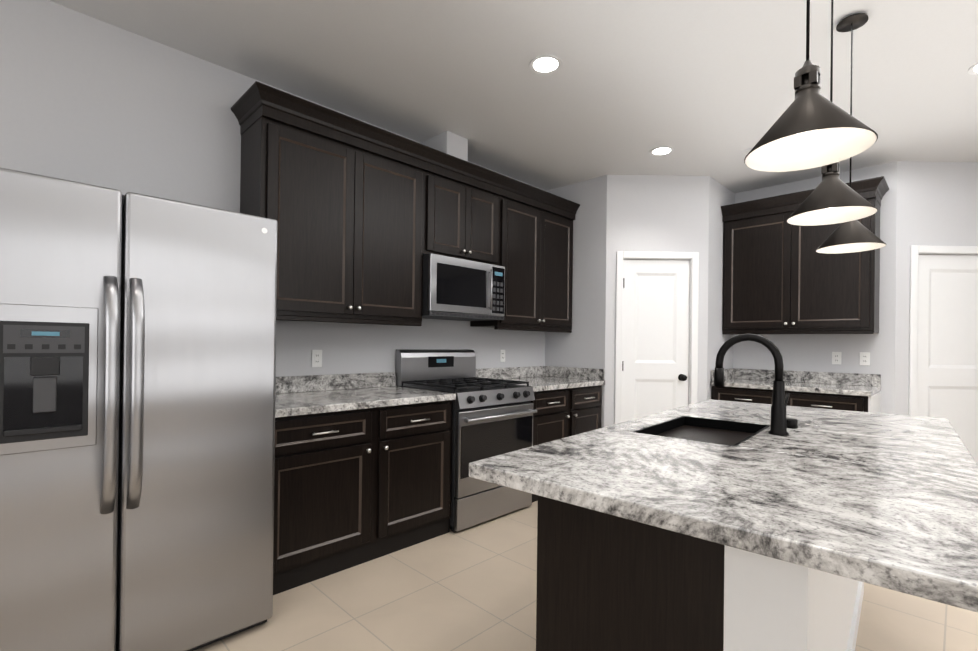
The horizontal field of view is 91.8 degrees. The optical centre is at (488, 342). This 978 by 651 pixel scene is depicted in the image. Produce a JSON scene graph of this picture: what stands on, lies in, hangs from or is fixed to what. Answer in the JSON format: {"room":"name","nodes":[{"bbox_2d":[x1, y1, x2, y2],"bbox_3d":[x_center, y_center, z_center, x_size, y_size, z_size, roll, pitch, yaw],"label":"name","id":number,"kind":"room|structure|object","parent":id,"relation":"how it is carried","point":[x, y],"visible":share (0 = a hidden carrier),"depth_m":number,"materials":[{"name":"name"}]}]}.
{"room":"kitchen","nodes":[
{"label":"kitchen","id":0,"kind":"room"},
{"bbox_2d":[0,0,546,376],"bbox_3d":[-1.727,-0.181,2.643,0.120,2.820,6.660,1,0,45],"label":"wall","id":1,"kind":"structure","parent":0,"point":[86,99],"depth_m":2.48,"materials":[{"name":"paint"}]},
{"bbox_2d":[312,350,321,366],"bbox_3d":[-1.141,0.107,3.143,0.007,0.114,0.070,1,0,45],"label":"electrical outlet","id":2,"kind":"object","parent":1,"relation":"attached to","point":[316,358],"visible":1,"depth_m":3.14,"materials":[{"name":"white plastic"}]},
{"bbox_2d":[239,85,434,324],"bbox_3d":[-0.950,-0.756,3.084,0.348,1.210,1.137,1,0,45],"label":"upper cabinet","id":3,"kind":"object","parent":1,"relation":"attached to","point":[366,216],"depth_m":2.87,"materials":[{"name":"brown wood"}]},
{"bbox_2d":[431,153,502,265],"bbox_3d":[-0.301,-0.989,3.733,0.348,0.725,0.770,1,0,45],"label":"upper cabinet","id":4,"kind":"object","parent":1,"relation":"attached to","point":[467,200],"depth_m":3.61,"materials":[{"name":"brown wood"}]},
{"bbox_2d":[422,253,504,320],"bbox_3d":[-0.271,-0.402,3.695,0.451,0.433,0.760,1,0,45],"label":"microwave","id":5,"kind":"object","parent":4,"relation":"attached to","point":[457,289],"visible":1,"depth_m":3.51,"materials":[{"name":"metal"}]},
{"bbox_2d":[500,350,504,361],"bbox_3d":[0.129,0.126,4.418,0.007,0.114,0.070,1,0,45],"label":"electrical outlet","id":6,"kind":"object","parent":1,"relation":"attached to","point":[502,355],"visible":1,"depth_m":4.41,"materials":[{"name":"white plastic"}]},
{"bbox_2d":[470,177,578,332],"bbox_3d":[0.325,-0.737,4.364,0.348,1.210,1.089,1,0,45],"label":"upper cabinet","id":7,"kind":"object","parent":1,"relation":"attached to","point":[538,226],"depth_m":4.21,"materials":[{"name":"brown wood"}]},
{"bbox_2d":[49,0,977,192],"bbox_3d":[2.027,-1.598,1.566,7.300,0.100,10.800,1,0,45],"label":"ceiling","id":8,"kind":"structure","parent":0,"point":[703,87],"depth_m":2.71,"materials":[{"name":"paint"}]},
{"bbox_2d":[421,131,467,161],"bbox_3d":[-0.352,-1.451,3.699,0.319,0.239,0.210,1,0,45],"label":"chase","id":9,"kind":"object","parent":8,"relation":"attached to","point":[451,143],"visible":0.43,"depth_m":3.58,"materials":[{"name":"paint"}]},
{"bbox_2d":[529,55,561,74],"bbox_3d":[0.320,-1.564,2.673,0.184,0.004,0.184,1,0,45],"label":"recessed light","id":10,"kind":"object","parent":8,"relation":"in","point":[545,64],"visible":1,"depth_m":2.67,"materials":[{"name":"white plastic"}]},
{"bbox_2d":[650,147,673,155],"bbox_3d":[1.399,-1.548,3.842,0.184,0.004,0.184,1,0,45],"label":"recessed light","id":11,"kind":"object","parent":8,"relation":"in","point":[660,151],"visible":1,"depth_m":3.84,"materials":[{"name":"white plastic"}]},
{"bbox_2d":[742,148,751,154],"bbox_3d":[2.205,-1.535,3.759,0.320,0.010,0.170,1,0,45],"label":"recessed light","id":12,"kind":"object","parent":8,"relation":"in","point":[746,152],"visible":0.23,"depth_m":3.80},
{"bbox_2d":[744,0,877,171],"bbox_3d":[0.783,-1.014,1.159,0.270,1.100,0.270,1,0,45],"label":"pendant light","id":13,"kind":"object","parent":8,"relation":"hanging from","point":[812,127],"visible":1,"depth_m":1.15,"materials":[{"name":"brown metal"}]},
{"bbox_2d":[787,0,877,225],"bbox_3d":[1.248,-1.007,1.726,0.270,1.100,0.270,1,0,45],"label":"pendant light","id":14,"kind":"object","parent":8,"relation":"hanging from","point":[832,198],"visible":0.9,"depth_m":1.71,"materials":[{"name":"brown metal"}]},
{"bbox_2d":[816,13,885,253],"bbox_3d":[1.735,-1.000,2.271,0.270,1.100,0.270,1,0,45],"label":"pendant light","id":15,"kind":"object","parent":8,"relation":"hanging from","point":[852,236],"visible":0.73,"depth_m":2.26,"materials":[{"name":"brown metal"}]},
{"bbox_2d":[968,63,977,74],"bbox_3d":[2.780,-1.534,2.621,0.184,0.004,0.184,1,0,45],"label":"recessed light","id":16,"kind":"object","parent":8,"relation":"in","point":[973,70],"visible":1,"depth_m":2.67,"materials":[{"name":"white plastic"}]},
{"bbox_2d":[545,175,606,427],"bbox_3d":[0.871,-0.144,4.671,0.700,2.820,0.120,1,0,45],"label":"wall","id":17,"kind":"structure","parent":0,"point":[581,344],"depth_m":4.53,"materials":[{"name":"paint"}]},
{"bbox_2d":[194,501,977,650],"bbox_3d":[1.991,1.321,1.559,7.300,0.100,10.800,1,0,45],"label":"floor","id":18,"kind":"structure","parent":0,"point":[473,588],"depth_m":2.23,"materials":[{"name":"tile"}]},
{"bbox_2d":[0,167,277,650],"bbox_3d":[-1.531,0.334,2.017,0.949,1.792,0.915,1,0,45],"label":"refrigerator","id":19,"kind":"object","parent":18,"relation":"on","point":[137,387],"visible":1,"depth_m":1.69,"materials":[{"name":"metal"}]},
{"bbox_2d":[273,400,451,594],"bbox_3d":[-0.890,0.803,2.894,0.722,0.874,1.207,1,0,45],"label":"base cabinet","id":20,"kind":"object","parent":18,"relation":"on","point":[352,488],"visible":0.77,"depth_m":2.60,"materials":[{"name":"brown wood"}]},
{"bbox_2d":[275,372,455,417],"bbox_3d":[-0.888,0.292,2.900,0.708,0.145,1.207,1,0,45],"label":"countertop","id":21,"kind":"structure","parent":20,"relation":"on","point":[304,395],"depth_m":2.97,"materials":[{"name":"stone"}]},
{"bbox_2d":[395,349,536,531],"bbox_3d":[-0.165,0.655,3.574,0.784,1.190,0.764,1,0,45],"label":"gas range","id":22,"kind":"object","parent":18,"relation":"on","point":[492,417],"visible":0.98,"depth_m":3.34,"materials":[{"name":"metal"}]},
{"bbox_2d":[530,385,601,502],"bbox_3d":[0.453,0.823,4.243,0.722,0.874,1.047,1,0,45],"label":"base cabinet","id":23,"kind":"object","parent":18,"relation":"on","point":[562,413],"visible":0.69,"depth_m":3.96,"materials":[{"name":"brown wood"}]},
{"bbox_2d":[476,366,604,391],"bbox_3d":[0.454,0.312,4.249,0.708,0.145,1.047,1,0,45],"label":"countertop","id":24,"kind":"structure","parent":23,"relation":"on","point":[542,378],"depth_m":4.42,"materials":[{"name":"stone"}]},
{"bbox_2d":[536,499,862,650],"bbox_3d":[1.030,0.824,1.962,0.865,0.874,1.912,1,0,45],"label":"kitchen island","id":25,"kind":"object","parent":18,"relation":"on","point":[602,586],"depth_m":1.26,"materials":[{"name":"brown wood"}]},
{"bbox_2d":[469,425,977,612],"bbox_3d":[0.595,0.374,1.242,1.112,0.072,0.834,1,0,45],"label":"island countertop","id":26,"kind":"structure","parent":25,"relation":"on","point":[839,525],"depth_m":1.05,"materials":[{"name":"grey stone"}]},
{"bbox_2d":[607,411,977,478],"bbox_3d":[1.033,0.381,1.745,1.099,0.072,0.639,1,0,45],"label":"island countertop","id":27,"kind":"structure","parent":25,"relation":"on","point":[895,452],"depth_m":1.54,"materials":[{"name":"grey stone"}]},
{"bbox_2d":[621,415,769,446],"bbox_3d":[0.861,0.477,1.894,0.397,0.264,0.593,1,0,45],"label":"sink","id":28,"kind":"object","parent":27,"relation":"in","point":[703,428],"depth_m":2.02,"materials":[{"name":"black metal"}]},
{"bbox_2d":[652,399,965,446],"bbox_3d":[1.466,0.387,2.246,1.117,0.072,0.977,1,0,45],"label":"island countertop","id":29,"kind":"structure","parent":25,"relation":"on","point":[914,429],"depth_m":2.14,"materials":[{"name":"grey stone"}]},
{"bbox_2d":[714,333,797,435],"bbox_3d":[1.091,0.156,1.923,0.263,0.380,0.256,1,0,45],"label":"faucet","id":30,"kind":"object","parent":29,"relation":"on","point":[780,422],"visible":1,"depth_m":1.79,"materials":[{"name":"black metal"}]},
{"bbox_2d":[711,386,880,412],"bbox_3d":[2.693,0.850,4.228,1.174,0.874,0.652,1,0,45],"label":"base cabinet","id":31,"kind":"object","parent":18,"relation":"on","point":[834,401],"visible":0.23,"depth_m":3.92,"materials":[{"name":"brown wood"}]},
{"bbox_2d":[710,368,880,396],"bbox_3d":[2.707,0.340,4.235,1.176,0.145,0.633,1,0,45],"label":"countertop","id":32,"kind":"structure","parent":31,"relation":"on","point":[857,384],"depth_m":4.24,"materials":[{"name":"stone"}]},
{"bbox_2d":[604,175,708,426],"bbox_3d":[1.550,-0.137,4.443,0.948,2.820,0.120,1,0,0],"label":"wall","id":33,"kind":"structure","parent":0,"point":[657,213],"depth_m":4.38,"materials":[{"name":"paint"}]},
{"bbox_2d":[615,251,698,423],"bbox_3d":[1.546,0.218,4.415,0.760,2.110,0.169,1,0,0],"label":"pantry door","id":34,"kind":"structure","parent":33,"relation":"in","point":[656,349],"depth_m":4.41,"materials":[{"name":"white wood"}]},
{"bbox_2d":[707,176,734,399],"bbox_3d":[2.228,-0.128,4.674,0.120,2.820,0.700,1,0,45],"label":"wall","id":35,"kind":"structure","parent":0,"point":[720,195],"depth_m":4.52,"materials":[{"name":"paint"}]},
{"bbox_2d":[733,161,896,413],"bbox_3d":[2.967,-0.119,4.517,1.390,2.820,0.120,1,0,45],"label":"wall","id":36,"kind":"structure","parent":0,"point":[807,352],"depth_m":4.17,"materials":[{"name":"paint"}]},
{"bbox_2d":[721,176,888,334],"bbox_3d":[2.814,-0.692,4.303,1.218,1.240,0.408,1,0,45],"label":"upper cabinet","id":37,"kind":"object","parent":36,"relation":"attached to","point":[781,275],"visible":0.9,"depth_m":4.21,"materials":[{"name":"brown wood"}]},
{"bbox_2d":[832,352,841,364],"bbox_3d":[3.128,0.142,4.262,0.070,0.114,0.007,1,0,45],"label":"electrical outlet","id":38,"kind":"object","parent":36,"relation":"attached to","point":[836,357],"visible":1,"depth_m":4.26,"materials":[{"name":"white plastic"}]},
{"bbox_2d":[860,352,869,365],"bbox_3d":[3.270,0.144,4.121,0.070,0.114,0.007,1,0,45],"label":"electrical outlet","id":39,"kind":"object","parent":36,"relation":"attached to","point":[864,358],"visible":1,"depth_m":4.12,"materials":[{"name":"plastic"}]},
{"bbox_2d":[895,161,977,414],"bbox_3d":[5.017,-0.095,4.047,3.200,2.820,0.120,1,0,0],"label":"wall","id":40,"kind":"structure","parent":0,"point":[937,203],"depth_m":3.99,"materials":[{"name":"paint"}]},
{"bbox_2d":[909,245,977,463],"bbox_3d":[3.958,0.247,4.018,0.860,2.110,0.169,1,0,0],"label":"hall door","id":41,"kind":"structure","parent":40,"relation":"in","point":[943,351],"depth_m":4.01,"materials":[{"name":"white wood"}]}
]}

